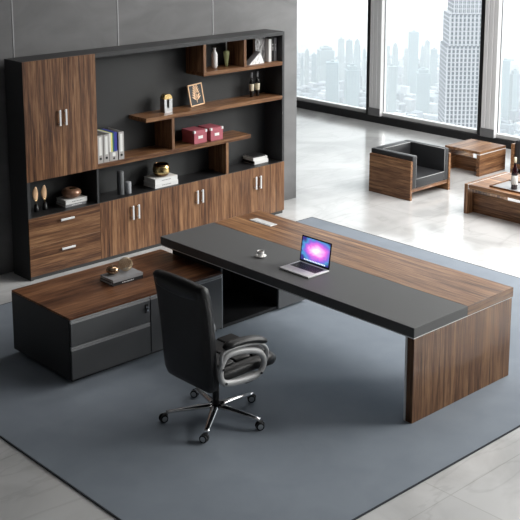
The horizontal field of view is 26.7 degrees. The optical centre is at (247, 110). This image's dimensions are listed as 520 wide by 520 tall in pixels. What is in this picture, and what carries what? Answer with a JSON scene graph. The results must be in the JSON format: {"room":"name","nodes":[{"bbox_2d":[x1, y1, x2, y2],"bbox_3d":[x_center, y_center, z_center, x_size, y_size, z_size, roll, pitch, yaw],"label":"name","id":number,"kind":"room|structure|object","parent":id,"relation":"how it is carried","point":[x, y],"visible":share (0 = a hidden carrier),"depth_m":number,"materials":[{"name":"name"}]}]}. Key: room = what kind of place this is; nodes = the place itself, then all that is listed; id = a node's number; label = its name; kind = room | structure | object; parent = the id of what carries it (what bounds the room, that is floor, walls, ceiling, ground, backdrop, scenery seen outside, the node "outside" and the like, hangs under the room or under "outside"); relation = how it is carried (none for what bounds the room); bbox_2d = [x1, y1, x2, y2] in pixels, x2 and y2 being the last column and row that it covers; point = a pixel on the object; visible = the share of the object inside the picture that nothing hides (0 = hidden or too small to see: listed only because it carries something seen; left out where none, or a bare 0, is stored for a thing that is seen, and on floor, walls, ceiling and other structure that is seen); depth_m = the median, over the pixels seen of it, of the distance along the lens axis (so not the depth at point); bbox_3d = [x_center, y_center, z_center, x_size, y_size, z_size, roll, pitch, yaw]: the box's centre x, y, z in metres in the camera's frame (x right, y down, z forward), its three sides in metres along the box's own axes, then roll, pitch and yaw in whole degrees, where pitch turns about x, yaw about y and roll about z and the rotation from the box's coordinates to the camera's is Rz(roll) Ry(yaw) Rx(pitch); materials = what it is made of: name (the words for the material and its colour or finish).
{"room":"office","nodes":[
{"label":"office","id":0,"kind":"room"},
{"bbox_2d":[0,0,296,274],"bbox_3d":[-4.155,-0.306,9.607,12.730,4.600,0.260,-10,15,-41],"label":"wall","id":1,"kind":"structure","parent":0,"point":[41,27],"depth_m":11.88,"materials":[{"name":"grey paint"}]},
{"bbox_2d":[11,0,213,57],"bbox_3d":[-3.300,-0.429,10.218,7.844,4.600,0.035,-10,15,-41],"label":"trim","id":2,"kind":"structure","parent":1,"relation":"attached to","point":[11,0],"depth_m":11.83,"materials":[{"name":"silver metal"}]},
{"bbox_2d":[0,108,519,519],"bbox_3d":[-0.008,2.242,9.024,17.400,0.200,21.900,-10,15,-41],"label":"floor","id":3,"kind":"structure","parent":0,"point":[333,152],"depth_m":12.29,"materials":[{"name":"tile"}]},
{"bbox_2d":[4,29,283,280],"bbox_3d":[-0.977,0.372,12.192,3.590,2.250,0.366,-10,15,-41],"label":"wall unit","id":4,"kind":"object","parent":3,"relation":"on","point":[57,104],"visible":0.94,"depth_m":11.99,"materials":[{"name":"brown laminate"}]},
{"bbox_2d":[97,134,103,163],"bbox_3d":[-1.635,0.388,11.594,0.070,0.300,0.278,-10,15,-41],"label":"ring binder","id":5,"kind":"object","parent":4,"relation":"on","point":[99,137],"visible":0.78,"depth_m":11.49,"materials":[{"name":"white plastic"}]},
{"bbox_2d":[97,131,109,162],"bbox_3d":[-1.578,0.378,11.645,0.070,0.300,0.278,-10,15,-41],"label":"ring binder","id":6,"kind":"object","parent":4,"relation":"on","point":[105,135],"visible":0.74,"depth_m":11.55,"materials":[{"name":"white plastic"}]},
{"bbox_2d":[103,128,123,159],"bbox_3d":[-1.436,0.352,11.773,0.070,0.300,0.278,-10,15,-41],"label":"ring binder","id":7,"kind":"object","parent":4,"relation":"on","point":[120,134],"visible":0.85,"depth_m":11.68,"materials":[{"name":"white plastic"}]},
{"bbox_2d":[109,150,117,160],"bbox_3d":[-1.505,0.385,11.711,0.109,0.260,0.264,-10,15,-41],"label":"holder","id":8,"kind":"object","parent":4,"relation":"on","point":[113,156],"visible":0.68,"depth_m":11.63,"materials":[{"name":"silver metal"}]},
{"bbox_2d":[97,130,110,151],"bbox_3d":[-1.535,0.368,11.679,0.020,0.300,0.245,-10,15,-41],"label":"document folder","id":9,"kind":"object","parent":8,"relation":"in","point":[97,130],"visible":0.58,"depth_m":11.58,"materials":[{"name":"white plastic"}]},
{"bbox_2d":[98,129,112,151],"bbox_3d":[-1.520,0.365,11.693,0.019,0.300,0.245,-10,15,-41],"label":"document folder","id":10,"kind":"object","parent":8,"relation":"in","point":[98,129],"visible":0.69,"depth_m":11.60,"materials":[{"name":"yellow plastic"}]},
{"bbox_2d":[99,129,113,151],"bbox_3d":[-1.505,0.362,11.706,0.019,0.300,0.245,-10,15,-41],"label":"document folder","id":11,"kind":"object","parent":8,"relation":"in","point":[99,129],"visible":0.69,"depth_m":11.61,"materials":[{"name":"teal"}]},
{"bbox_2d":[102,129,116,150],"bbox_3d":[-1.483,0.358,11.726,0.039,0.300,0.245,-10,15,-41],"label":"document folder","id":12,"kind":"object","parent":8,"relation":"in","point":[115,133],"visible":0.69,"depth_m":11.63,"materials":[{"name":"blue plastic"}]},
{"bbox_2d":[31,158,281,218],"bbox_3d":[-0.980,0.840,12.289,3.518,0.024,0.312,-10,15,-41],"label":"countertop","id":13,"kind":"structure","parent":4,"relation":"on","point":[205,174],"depth_m":12.12,"materials":[{"name":"black laminate"}]},
{"bbox_2d":[32,187,38,211],"bbox_3d":[-2.171,0.907,11.236,0.070,0.260,0.055,-10,15,-41],"label":"leaf ornament","id":14,"kind":"object","parent":13,"relation":"on","point":[35,191],"visible":1,"depth_m":11.23,"materials":[{"name":"beige wood"}]},
{"bbox_2d":[41,185,47,209],"bbox_3d":[-2.095,0.893,11.304,0.070,0.260,0.055,-10,15,-41],"label":"leaf ornament","id":15,"kind":"object","parent":13,"relation":"on","point":[43,190],"visible":1,"depth_m":11.30,"materials":[{"name":"beige wood"}]},
{"bbox_2d":[56,201,85,207],"bbox_3d":[-1.858,0.967,11.525,0.260,0.028,0.191,-10,15,-41],"label":"book","id":16,"kind":"object","parent":13,"relation":"on","point":[83,202],"visible":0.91,"depth_m":11.45,"materials":[{"name":"grey paper"}]},
{"bbox_2d":[56,194,86,204],"bbox_3d":[-1.851,0.929,11.521,0.265,0.046,0.186,-10,15,-41],"label":"book","id":17,"kind":"object","parent":16,"relation":"on","point":[63,200],"visible":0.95,"depth_m":11.46,"materials":[{"name":"white paper"}]},
{"bbox_2d":[61,186,80,197],"bbox_3d":[-1.851,0.858,11.504,0.212,0.100,0.212,-10,15,-41],"label":"bronze bowl","id":18,"kind":"object","parent":17,"relation":"on","point":[68,192],"visible":1,"depth_m":11.43,"materials":[{"name":"brown metal"}]},
{"bbox_2d":[117,171,123,194],"bbox_3d":[-1.376,0.781,11.870,0.076,0.256,0.076,-10,15,-41],"label":"pillar candle","id":19,"kind":"object","parent":13,"relation":"on","point":[120,174],"visible":1,"depth_m":11.84,"materials":[{"name":"grey wax"}]},
{"bbox_2d":[125,181,130,193],"bbox_3d":[-1.300,0.836,11.923,0.072,0.128,0.072,-10,15,-41],"label":"pillar candle","id":20,"kind":"object","parent":13,"relation":"on","point":[127,183],"visible":1,"depth_m":11.89,"materials":[{"name":"grey wax"}]},
{"bbox_2d":[144,179,177,188],"bbox_3d":[-0.972,0.802,12.284,0.325,0.052,0.221,-10,15,-41],"label":"book","id":21,"kind":"object","parent":13,"relation":"on","point":[173,182],"visible":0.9,"depth_m":12.19,"materials":[{"name":"white paper"}]},
{"bbox_2d":[144,173,176,183],"bbox_3d":[-0.973,0.752,12.274,0.315,0.050,0.211,-10,15,-41],"label":"book","id":22,"kind":"object","parent":21,"relation":"on","point":[152,178],"visible":0.94,"depth_m":12.20,"materials":[{"name":"white paper"}]},
{"bbox_2d":[153,162,169,176],"bbox_3d":[-0.964,0.657,12.257,0.193,0.140,0.193,-10,15,-41],"label":"bowl","id":23,"kind":"object","parent":22,"relation":"on","point":[160,169],"visible":1,"depth_m":12.19,"materials":[{"name":"gold metal"}]},
{"bbox_2d":[244,158,267,164],"bbox_3d":[0.106,0.600,13.315,0.225,0.043,0.195,-10,15,-41],"label":"book","id":24,"kind":"object","parent":13,"relation":"on","point":[266,159],"visible":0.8,"depth_m":13.24,"materials":[{"name":"white paper"}]},
{"bbox_2d":[243,155,266,160],"bbox_3d":[0.093,0.563,13.303,0.230,0.034,0.195,-10,15,-41],"label":"book","id":25,"kind":"object","parent":24,"relation":"on","point":[265,156],"visible":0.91,"depth_m":13.23,"materials":[{"name":"white paper"}]},
{"bbox_2d":[244,152,264,157],"bbox_3d":[0.090,0.537,13.298,0.195,0.016,0.170,-10,15,-41],"label":"book","id":26,"kind":"object","parent":25,"relation":"on","point":[254,154],"visible":1,"depth_m":13.29,"materials":[{"name":"black paper"}]},
{"bbox_2d":[160,93,171,112],"bbox_3d":[-0.903,-0.089,12.183,0.110,0.206,0.080,-10,15,-41],"label":"lantern","id":27,"kind":"object","parent":4,"relation":"on","point":[165,99],"visible":1,"depth_m":12.15,"materials":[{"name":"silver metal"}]},
{"bbox_2d":[98,130,250,168],"bbox_3d":[-0.867,0.421,12.311,2.175,0.047,0.315,-10,15,-41],"label":"shelf","id":28,"kind":"object","parent":4,"relation":"attached to","point":[133,153],"depth_m":12.21,"materials":[{"name":"brown wood"}]},
{"bbox_2d":[182,126,206,143],"bbox_3d":[-0.605,0.279,12.514,0.194,0.152,0.227,-10,15,-41],"label":"storage box","id":29,"kind":"object","parent":4,"relation":"on","point":[193,135],"visible":1,"depth_m":12.45,"materials":[{"name":"red cardboard"}]},
{"bbox_2d":[187,82,204,106],"bbox_3d":[-0.588,-0.184,12.517,0.225,0.262,0.056,-10,15,-41],"label":"picture frame","id":30,"kind":"object","parent":4,"relation":"on","point":[195,91],"visible":1,"depth_m":12.51,"materials":[{"name":"brown wood"}]},
{"bbox_2d":[192,85,200,101],"bbox_3d":[-0.585,-0.200,12.512,0.132,0.210,0.035,-10,15,-41],"label":"print","id":31,"kind":"object","parent":30,"relation":"attached to","point":[196,89],"depth_m":12.52,"materials":[{"name":"beige paper"}]},
{"bbox_2d":[129,92,281,122],"bbox_3d":[-0.441,-0.048,12.616,2.054,0.046,0.315,-10,15,-41],"label":"shelf","id":32,"kind":"object","parent":4,"relation":"attached to","point":[180,109],"depth_m":12.51,"materials":[{"name":"brown wood"}]},
{"bbox_2d":[198,123,222,140],"bbox_3d":[-0.425,0.249,12.665,0.194,0.152,0.232,-10,15,-41],"label":"storage box","id":33,"kind":"object","parent":4,"relation":"on","point":[214,132],"visible":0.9,"depth_m":12.58,"materials":[{"name":"red cardboard"}]},
{"bbox_2d":[211,48,217,68],"bbox_3d":[-0.377,-0.606,12.573,0.072,0.238,0.072,-10,15,-41],"label":"vase","id":34,"kind":"object","parent":4,"relation":"on","point":[214,56],"visible":1,"depth_m":12.55,"materials":[{"name":"white"}]},
{"bbox_2d":[223,42,228,66],"bbox_3d":[-0.243,-0.658,12.701,0.074,0.290,0.074,-10,15,-41],"label":"vase","id":35,"kind":"object","parent":4,"relation":"on","point":[225,53],"visible":0.91,"depth_m":12.68,"materials":[{"name":"green ceramic"}]},
{"bbox_2d":[186,61,281,76],"bbox_3d":[-0.140,-0.509,12.807,1.234,0.044,0.315,-10,15,-41],"label":"shelf","id":36,"kind":"object","parent":4,"relation":"attached to","point":[233,66],"depth_m":12.65,"materials":[{"name":"brown wood"}]},
{"bbox_2d":[249,72,253,96],"bbox_3d":[0.051,-0.316,13.069,0.060,0.302,0.060,-10,15,-41],"label":"wine bottle","id":37,"kind":"object","parent":4,"relation":"on","point":[251,83],"visible":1,"depth_m":13.05,"materials":[{"name":"black glass"}]},
{"bbox_2d":[246,51,264,64],"bbox_3d":[0.081,-0.625,12.905,0.260,0.145,0.090,-10,15,-41],"label":"bookend","id":38,"kind":"object","parent":4,"relation":"on","point":[256,57],"visible":0.92,"depth_m":12.89,"materials":[{"name":"white stone"}]},
{"bbox_2d":[255,71,259,95],"bbox_3d":[0.121,-0.328,13.132,0.060,0.302,0.060,-10,15,-41],"label":"wine bottle","id":39,"kind":"object","parent":4,"relation":"on","point":[257,83],"visible":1,"depth_m":13.11,"materials":[{"name":"black glass"}]},
{"bbox_2d":[253,37,264,60],"bbox_3d":[0.140,-0.726,13.045,0.160,0.288,0.040,-10,15,-41],"label":"book","id":40,"kind":"object","parent":4,"relation":"on","point":[258,43],"visible":0.52,"depth_m":13.02,"materials":[{"name":"white paper"}]},
{"bbox_2d":[265,38,270,61],"bbox_3d":[0.205,-0.735,13.132,0.043,0.272,0.200,-10,15,-41],"label":"book","id":41,"kind":"object","parent":4,"relation":"on","point":[267,41],"visible":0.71,"depth_m":13.07,"materials":[{"name":"white paper"}]},
{"bbox_2d":[265,37,273,60],"bbox_3d":[0.239,-0.751,13.159,0.040,0.292,0.201,-10,15,-41],"label":"book","id":42,"kind":"object","parent":4,"relation":"on","point":[271,38],"visible":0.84,"depth_m":13.08,"materials":[{"name":"black paper"}]},
{"bbox_2d":[274,37,276,60],"bbox_3d":[0.271,-0.751,13.189,0.039,0.280,0.201,-10,15,-41],"label":"book","id":43,"kind":"object","parent":4,"relation":"on","point":[275,38],"visible":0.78,"depth_m":13.12,"materials":[{"name":"grey paper"}]},
{"bbox_2d":[0,217,519,519],"bbox_3d":[0.330,1.999,9.709,5.601,0.008,4.765,-10,15,-41],"label":"area rug","id":44,"kind":"object","parent":3,"relation":"on","point":[335,442],"visible":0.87,"depth_m":8.04,"materials":[{"name":"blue carpet"}]},
{"bbox_2d":[12,249,222,381],"bbox_3d":[-1.099,1.751,9.504,1.601,0.567,0.905,-10,15,-41],"label":"base cabinet","id":45,"kind":"object","parent":44,"relation":"on","point":[77,325],"visible":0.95,"depth_m":9.07,"materials":[{"name":"grey laminate"}]},
{"bbox_2d":[100,275,142,286],"bbox_3d":[-1.093,1.450,9.495,0.317,0.026,0.201,-10,15,-41],"label":"book","id":46,"kind":"object","parent":45,"relation":"on","point":[141,276],"visible":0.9,"depth_m":9.41,"materials":[{"name":"black paper"}]},
{"bbox_2d":[100,267,142,282],"bbox_3d":[-1.091,1.424,9.492,0.318,0.026,0.194,-10,15,-41],"label":"book","id":47,"kind":"object","parent":46,"relation":"on","point":[121,275],"visible":0.88,"depth_m":9.44,"materials":[{"name":"grey paper"}]},
{"bbox_2d":[106,265,118,274],"bbox_3d":[-1.166,1.377,9.468,0.114,0.076,0.114,-10,15,-41],"label":"egg ornament","id":48,"kind":"object","parent":47,"relation":"on","point":[112,269],"visible":1,"depth_m":9.43,"materials":[{"name":"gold metal"}]},
{"bbox_2d":[118,257,131,270],"bbox_3d":[-1.063,1.338,9.543,0.123,0.123,0.123,-10,15,-41],"label":"woven ball","id":49,"kind":"object","parent":47,"relation":"on","point":[121,259],"visible":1,"depth_m":9.52,"materials":[{"name":"beige wicker"}]},
{"bbox_2d":[153,269,275,442],"bbox_3d":[-0.232,1.708,8.085,0.800,1.194,0.803,-10,15,-41],"label":"office chair","id":50,"kind":"object","parent":44,"relation":"on","point":[192,352],"visible":1,"depth_m":7.84,"materials":[{"name":"black leather"}]},
{"bbox_2d":[160,210,512,423],"bbox_3d":[0.664,1.651,9.492,1.245,0.756,2.982,-10,15,-41],"label":"executive desk","id":51,"kind":"object","parent":44,"relation":"on","point":[455,325],"visible":0.93,"depth_m":8.80,"materials":[{"name":"brown wood"}]},
{"bbox_2d":[279,235,331,278],"bbox_3d":[0.486,1.217,9.149,0.284,0.240,0.346,-10,15,-41],"label":"laptop","id":52,"kind":"object","parent":51,"relation":"on","point":[315,254],"visible":1,"depth_m":9.19,"materials":[{"name":"silver metal"}]},
{"bbox_3d":[0.116,1.263,9.509,0.102,0.011,0.102,-10,15,-41],"label":"saucer","id":53,"kind":"object","parent":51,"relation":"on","visible":0},
{"bbox_2d":[257,250,263,256],"bbox_3d":[0.116,1.240,9.506,0.062,0.048,0.065,0,11,-1],"label":"coffee cup","id":54,"kind":"object","parent":53,"relation":"on","point":[260,252],"visible":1,"depth_m":9.49,"materials":[{"name":"white ceramic"}]},
{"bbox_2d":[297,100,515,148],"bbox_3d":[6.230,0.960,14.587,0.180,0.125,21.900,-10,15,-41],"label":"trim","id":55,"kind":"structure","parent":3,"relation":"on","point":[446,132],"depth_m":18.35,"materials":[{"name":"black metal"}]},
{"bbox_2d":[297,0,370,113],"bbox_3d":[1.458,-2.141,19.278,0.150,4.173,2.073,-10,15,-41],"label":"window","id":56,"kind":"structure","parent":55,"relation":"on","point":[300,98],"depth_m":18.91,"materials":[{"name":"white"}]},
{"bbox_2d":[368,0,387,116],"bbox_3d":[2.222,-1.974,18.419,0.165,4.175,0.256,-10,15,-41],"label":"trim","id":57,"kind":"structure","parent":55,"relation":"on","point":[377,25],"depth_m":18.57,"materials":[{"name":"grey metal"}]},
{"bbox_2d":[383,0,485,134],"bbox_3d":[3.026,-1.814,17.596,0.150,4.173,2.073,-10,15,-41],"label":"window","id":58,"kind":"structure","parent":55,"relation":"on","point":[385,114],"depth_m":17.48,"materials":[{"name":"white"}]},
{"bbox_2d":[480,0,504,137],"bbox_3d":[3.790,-1.647,16.736,0.165,4.175,0.256,-10,15,-41],"label":"trim","id":59,"kind":"structure","parent":55,"relation":"on","point":[493,8],"depth_m":16.87,"materials":[{"name":"grey metal"}]},
{"bbox_2d":[497,0,519,140],"bbox_3d":[4.594,-1.487,15.913,0.150,4.173,2.073,-10,15,-41],"label":"window","id":60,"kind":"structure","parent":55,"relation":"on","point":[500,135],"depth_m":16.87,"materials":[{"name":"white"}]},
{"bbox_2d":[369,140,450,200],"bbox_3d":[2.146,0.769,14.456,0.830,0.576,0.705,-10,15,-41],"label":"lounge armchair","id":61,"kind":"object","parent":3,"relation":"on","point":[400,169],"visible":1,"depth_m":14.31,"materials":[{"name":"brown wood"}]},
{"bbox_2d":[416,166,443,187],"bbox_3d":[2.189,0.857,14.425,0.574,0.124,0.569,-10,15,-41],"label":"seat cushion","id":62,"kind":"object","parent":61,"relation":"on","point":[426,176],"depth_m":14.30,"materials":[{"name":"grey leather"}]},
{"bbox_2d":[445,139,505,176],"bbox_3d":[3.242,0.661,15.569,0.621,0.350,0.601,-10,15,-41],"label":"side table","id":63,"kind":"object","parent":3,"relation":"on","point":[490,158],"visible":0.83,"depth_m":15.46,"materials":[{"name":"brown wood"}]},
{"bbox_2d":[464,172,519,223],"bbox_3d":[3.535,1.132,13.111,0.866,0.376,1.650,-10,15,-41],"label":"coffee table","id":64,"kind":"object","parent":3,"relation":"on","point":[480,198],"visible":0.97,"depth_m":13.32,"materials":[{"name":"brown wood"}]},
{"bbox_2d":[489,179,519,193],"bbox_3d":[3.231,0.914,13.192,0.406,0.021,0.456,-10,15,-41],"label":"serving tray","id":65,"kind":"object","parent":64,"relation":"on","point":[505,185],"visible":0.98,"depth_m":13.21,"materials":[{"name":"silver metal"}]},
{"bbox_2d":[511,157,517,189],"bbox_3d":[3.194,0.745,13.056,0.080,0.392,0.080,-10,15,-41],"label":"wine bottle","id":66,"kind":"object","parent":65,"relation":"on","point":[514,175],"visible":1,"depth_m":13.03,"materials":[{"name":"black glass"}]},
{"bbox_2d":[510,140,519,172],"bbox_3d":[4.570,0.648,14.917,0.720,0.620,1.805,-10,15,-41],"label":"sofa","id":67,"kind":"object","parent":3,"relation":"on","point":[515,147],"visible":0.65,"depth_m":15.29,"materials":[{"name":"brown wood"}]},
{"label":"outside","id":68,"kind":"structure","parent":0,"visible":0},
{"bbox_2d":[297,42,437,114],"bbox_3d":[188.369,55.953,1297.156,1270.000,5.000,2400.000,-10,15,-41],"label":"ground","id":69,"kind":"structure","parent":68,"point":[301,47],"depth_m":2192.57,"materials":[{"name":"grey"}]},
{"bbox_2d":[300,55,303,86],"bbox_3d":[85.648,-57.903,1712.228,4.200,58.500,4.200,2,11,11],"label":"skyscraper","id":70,"kind":"structure","parent":69,"relation":"on","point":[302,59],"depth_m":1710.50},
{"bbox_2d":[305,48,308,84],"bbox_3d":[94.255,-65.475,1729.823,6.000,66.500,6.000,-1,11,-3],"label":"skyscraper","id":71,"kind":"structure","parent":69,"relation":"on","point":[306,50],"depth_m":1726.02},
{"bbox_2d":[311,52,316,82],"bbox_3d":[105.883,-63.346,1736.929,7.900,59.500,7.900,1,11,6],"label":"skyscraper","id":72,"kind":"structure","parent":69,"relation":"on","point":[313,56],"depth_m":1732.35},
{"bbox_2d":[317,45,334,81],"bbox_3d":[125.982,-71.675,1758.182,23.400,67.500,23.400,-2,11,-8],"label":"skyscraper","id":73,"kind":"structure","parent":69,"relation":"on","point":[325,53],"depth_m":1745.51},
{"bbox_2d":[326,60,338,102],"bbox_3d":[119.715,-33.553,1541.616,17.500,76.500,17.500,1,11,7],"label":"skyscraper","id":74,"kind":"structure","parent":69,"relation":"on","point":[332,67],"depth_m":1531.78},
{"bbox_2d":[337,37,344,80],"bbox_3d":[148.166,-75.099,1731.248,10.400,84.500,10.400,0,11,1],"label":"skyscraper","id":75,"kind":"structure","parent":69,"relation":"on","point":[341,41],"depth_m":1723.91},
{"bbox_2d":[345,38,352,68],"bbox_3d":[163.436,-76.999,1756.153,10.700,78.500,10.700,2,11,10],"label":"skyscraper","id":76,"kind":"structure","parent":69,"relation":"on","point":[349,43],"depth_m":1748.07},
{"bbox_2d":[344,64,359,106],"bbox_3d":[140.767,-23.020,1474.922,16.800,81.500,16.800,-2,11,-7],"label":"skyscraper","id":77,"kind":"structure","parent":69,"relation":"on","point":[351,77],"depth_m":1465.57,"materials":[{"name":"grey"}]},
{"bbox_2d":[354,39,360,92],"bbox_3d":[163.525,-60.755,1632.378,8.700,94.500,8.700,-1,11,-4],"label":"skyscraper","id":78,"kind":"structure","parent":69,"relation":"on","point":[357,47],"depth_m":1623.82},
{"bbox_2d":[362,47,365,89],"bbox_3d":[180.328,-61.858,1691.999,5.100,73.500,5.100,1,11,5],"label":"skyscraper","id":79,"kind":"structure","parent":69,"relation":"on","point":[364,49],"depth_m":1688.51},
{"bbox_2d":[386,45,389,68],"bbox_3d":[222.976,-73.073,1758.553,9.300,69.500,9.300,-2,11,-9],"label":"skyscraper","id":80,"kind":"structure","parent":69,"relation":"on","point":[388,46],"depth_m":1751.49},
{"bbox_2d":[385,64,396,112],"bbox_3d":[191.734,-21.116,1459.276,12.200,83.500,12.200,-1,11,-6],"label":"skyscraper","id":81,"kind":"structure","parent":69,"relation":"on","point":[391,71],"depth_m":1452.04,"materials":[{"name":"grey"}]},
{"bbox_2d":[392,42,397,83],"bbox_3d":[231.766,-69.146,1717.806,8.500,77.500,8.500,0,11,0],"label":"skyscraper","id":82,"kind":"structure","parent":69,"relation":"on","point":[395,46],"depth_m":1710.91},
{"bbox_2d":[403,47,407,85],"bbox_3d":[253.812,-69.844,1752.018,6.100,65.500,6.100,2,11,9],"label":"skyscraper","id":83,"kind":"structure","parent":69,"relation":"on","point":[406,48],"depth_m":1748.50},
{"bbox_2d":[297,51,519,136],"bbox_3d":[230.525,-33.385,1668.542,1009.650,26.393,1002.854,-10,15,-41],"label":"blocks","id":84,"kind":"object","parent":69,"relation":"on","point":[405,100],"visible":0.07,"depth_m":1593.58},
{"bbox_2d":[407,30,418,93],"bbox_3d":[249.094,-69.232,1645.579,13.300,105.500,13.300,-1,11,-5],"label":"skyscraper","id":85,"kind":"structure","parent":69,"relation":"on","point":[413,36],"depth_m":1638.16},
{"bbox_2d":[420,44,423,67],"bbox_3d":[270.255,-64.277,1692.490,5.900,77.500,5.900,1,11,4],"label":"skyscraper","id":86,"kind":"structure","parent":69,"relation":"on","point":[422,46],"depth_m":1686.45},
{"bbox_2d":[416,67,429,113],"bbox_3d":[243.973,-26.003,1519.428,18.400,69.500,18.400,1,11,8],"label":"skyscraper","id":87,"kind":"structure","parent":69,"relation":"on","point":[423,76],"depth_m":1510.25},
{"bbox_2d":[424,39,429,71],"bbox_3d":[272.479,-64.538,1662.758,6.800,89.500,6.800,-2,11,-10],"label":"skyscraper","id":88,"kind":"structure","parent":69,"relation":"on","point":[427,43],"depth_m":1655.85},
{"bbox_2d":[430,47,437,86],"bbox_3d":[289.809,-63.277,1702.621,9.700,71.500,9.700,0,11,-1],"label":"skyscraper","id":89,"kind":"structure","parent":69,"relation":"on","point":[433,52],"depth_m":1697.19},
{"bbox_2d":[438,0,481,128],"bbox_3d":[161.805,4.165,810.551,36.000,285.000,30.700,0,11,1],"label":"skyscraper","id":90,"kind":"structure","parent":69,"relation":"on","point":[460,45],"depth_m":789.26,"materials":[{"name":"stone"}]},
{"bbox_2d":[500,58,509,120],"bbox_3d":[347.783,-28.093,1481.838,11.200,87.500,11.200,0,11,3],"label":"skyscraper","id":91,"kind":"structure","parent":69,"relation":"on","point":[505,62],"depth_m":1475.98,"materials":[{"name":"grey"}]},
{"bbox_2d":[508,68,519,119],"bbox_3d":[362.861,-21.609,1487.483,10.200,72.500,10.200,-2,11,-11],"label":"skyscraper","id":92,"kind":"structure","parent":69,"relation":"on","point":[514,84],"depth_m":1482.48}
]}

